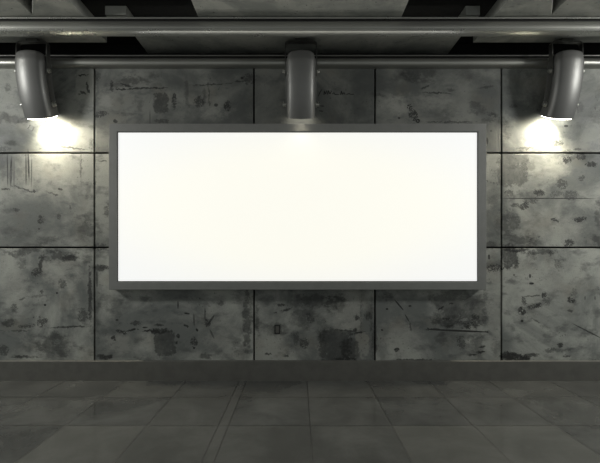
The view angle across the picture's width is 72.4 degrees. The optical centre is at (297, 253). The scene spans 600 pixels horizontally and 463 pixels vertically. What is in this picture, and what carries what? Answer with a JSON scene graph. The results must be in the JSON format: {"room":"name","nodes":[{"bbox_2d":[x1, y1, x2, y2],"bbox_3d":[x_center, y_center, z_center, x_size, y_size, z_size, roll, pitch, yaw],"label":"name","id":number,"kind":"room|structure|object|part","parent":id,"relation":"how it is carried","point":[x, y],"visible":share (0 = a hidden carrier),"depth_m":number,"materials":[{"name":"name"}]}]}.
{"room":"metro station","nodes":[
{"label":"metro station","id":0,"kind":"room"},
{"bbox_2d":[0,69,599,359],"bbox_3d":[0.000,-0.393,5.323,13.200,3.987,0.255,0,0,0],"label":"wall","id":1,"kind":"structure","parent":0,"point":[540,300],"depth_m":5.20,"materials":[{"name":"concrete"}]},
{"bbox_2d":[274,325,279,333],"bbox_3d":[-0.263,0.955,5.195,0.072,0.112,0.010,0,0,0],"label":"wall socket","id":2,"kind":"object","parent":1,"relation":"attached to","point":[276,327],"visible":1,"depth_m":5.20,"materials":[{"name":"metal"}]},
{"bbox_2d":[109,124,485,289],"bbox_3d":[-0.005,-0.583,5.125,4.656,2.047,0.150,0,0,0],"label":"billboard","id":3,"kind":"object","parent":1,"relation":"attached to","point":[192,206],"visible":1,"depth_m":5.07,"materials":[{"name":"metal"}]},
{"bbox_2d":[0,360,599,380],"bbox_3d":[0.000,1.473,5.180,13.200,0.253,0.040,0,0,0],"label":"baseboard","id":4,"kind":"structure","parent":1,"relation":"attached to","point":[10,370],"depth_m":5.16,"materials":[{"name":"concrete"}]},
{"bbox_2d":[0,55,599,68],"bbox_3d":[0.000,-2.417,5.145,12.800,0.132,0.110,0,0,0],"label":"pipe","id":5,"kind":"object","parent":1,"relation":"attached to","point":[6,61],"visible":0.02,"depth_m":5.10,"materials":[{"name":"metal"}]},
{"bbox_3d":[0.000,-2.472,5.106,12.800,0.016,0.016,0,0,0],"label":"rod","id":6,"kind":"part","parent":5,"relation":"part of","materials":[{"name":"metal"}]},
{"bbox_2d":[0,44,599,54],"bbox_3d":[0.000,-2.559,5.385,13.200,0.336,0.130,0,0,0],"label":"trim","id":7,"kind":"structure","parent":1,"relation":"attached to","point":[5,49],"depth_m":5.32,"materials":[{"name":"black paint"}]},
{"bbox_2d":[0,381,599,462],"bbox_3d":[0.000,1.650,0.725,13.200,0.100,9.450,0,0,0],"label":"floor","id":8,"kind":"structure","parent":0,"point":[41,421],"depth_m":3.92,"materials":[{"name":"tile"}]},
{"bbox_2d":[0,0,599,43],"bbox_3d":[0.000,-2.802,0.725,13.200,0.150,9.450,0,0,0],"label":"ceiling","id":9,"kind":"structure","parent":0,"point":[138,8],"depth_m":4.57,"materials":[{"name":"black paint"}]},
{"bbox_2d":[0,0,106,41],"bbox_3d":[-4.418,-2.657,3.960,4.164,0.140,2.120,0,0,0],"label":"concrete slab","id":10,"kind":"object","parent":9,"relation":"attached to","point":[8,8],"visible":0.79,"depth_m":4.40,"materials":[{"name":"grey concrete"}]},
{"bbox_2d":[14,38,58,119],"bbox_3d":[-3.191,-2.110,4.987,0.448,0.955,0.399,0,0,3],"label":"lamp","id":11,"kind":"object","parent":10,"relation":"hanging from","point":[33,69],"visible":1,"depth_m":4.89,"materials":[{"name":"metal"}]},
{"bbox_3d":[-3.009,-2.043,4.981,0.010,0.484,0.158,0,0,3],"label":"arm","id":12,"kind":"part","parent":11,"relation":"part of","materials":[{"name":"metal"}]},
{"bbox_2d":[105,6,133,16],"bbox_3d":[-2.002,-2.677,4.675,0.235,0.100,0.350,0,0,0],"label":"concrete beam","id":13,"kind":"structure","parent":9,"relation":"attached to","point":[110,11],"depth_m":4.50,"materials":[{"name":"grey concrete"}]},
{"bbox_2d":[135,36,460,53],"bbox_3d":[0.000,-2.657,5.025,3.880,0.140,0.550,0,0,0],"label":"concrete slab","id":14,"kind":"object","parent":9,"relation":"attached to","point":[151,44],"visible":0.46,"depth_m":5.06,"materials":[{"name":"grey concrete"}]},
{"bbox_2d":[283,38,318,118],"bbox_3d":[0.036,-2.111,4.987,0.448,0.952,0.399,0,0,0],"label":"lamp","id":15,"kind":"object","parent":14,"relation":"hanging from","point":[300,71],"visible":1,"depth_m":4.87,"materials":[{"name":"metal"}]},
{"bbox_3d":[0.218,-2.043,4.990,0.010,0.484,0.158,0,0,0],"label":"arm","id":16,"kind":"part","parent":15,"relation":"part of","materials":[{"name":"metal"}]},
{"bbox_2d":[191,0,407,16],"bbox_3d":[0.020,-2.657,3.710,2.220,0.140,1.620,0,0,0],"label":"concrete slab","id":17,"kind":"object","parent":9,"relation":"attached to","point":[204,8],"visible":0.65,"depth_m":4.32,"materials":[{"name":"grey concrete"}]},
{"bbox_2d":[459,6,479,16],"bbox_3d":[1.920,-2.677,4.675,0.160,0.100,0.350,0,0,0],"label":"concrete beam","id":18,"kind":"structure","parent":9,"relation":"attached to","point":[468,11],"depth_m":4.50,"materials":[{"name":"grey concrete"}]},
{"bbox_2d":[473,0,599,41],"bbox_3d":[4.320,-2.657,3.960,4.360,0.140,2.120,0,0,0],"label":"concrete slab","id":19,"kind":"object","parent":9,"relation":"attached to","point":[501,8],"visible":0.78,"depth_m":4.39,"materials":[{"name":"grey concrete"}]},
{"bbox_2d":[0,17,599,35],"bbox_3d":[0.000,-2.500,4.489,12.800,0.173,0.118,0,0,0],"label":"pipe","id":20,"kind":"object","parent":19,"relation":"attached to","point":[9,26],"visible":1,"depth_m":4.45,"materials":[{"name":"metal"}]},
{"bbox_3d":[0.000,-2.564,4.456,12.800,0.021,0.021,0,0,0],"label":"rod","id":21,"kind":"part","parent":20,"relation":"part of","materials":[{"name":"metal"}]},
{"bbox_2d":[540,38,584,119],"bbox_3d":[3.227,-2.110,4.987,0.448,0.955,0.399,0,0,-3],"label":"lamp","id":22,"kind":"object","parent":19,"relation":"hanging from","point":[565,69],"visible":1,"depth_m":4.89,"materials":[{"name":"metal"}]},
{"bbox_3d":[3.045,-2.043,4.981,0.010,0.484,0.158,0,0,-3],"label":"arm","id":23,"kind":"part","parent":22,"relation":"part of","materials":[{"name":"metal"}]}
]}

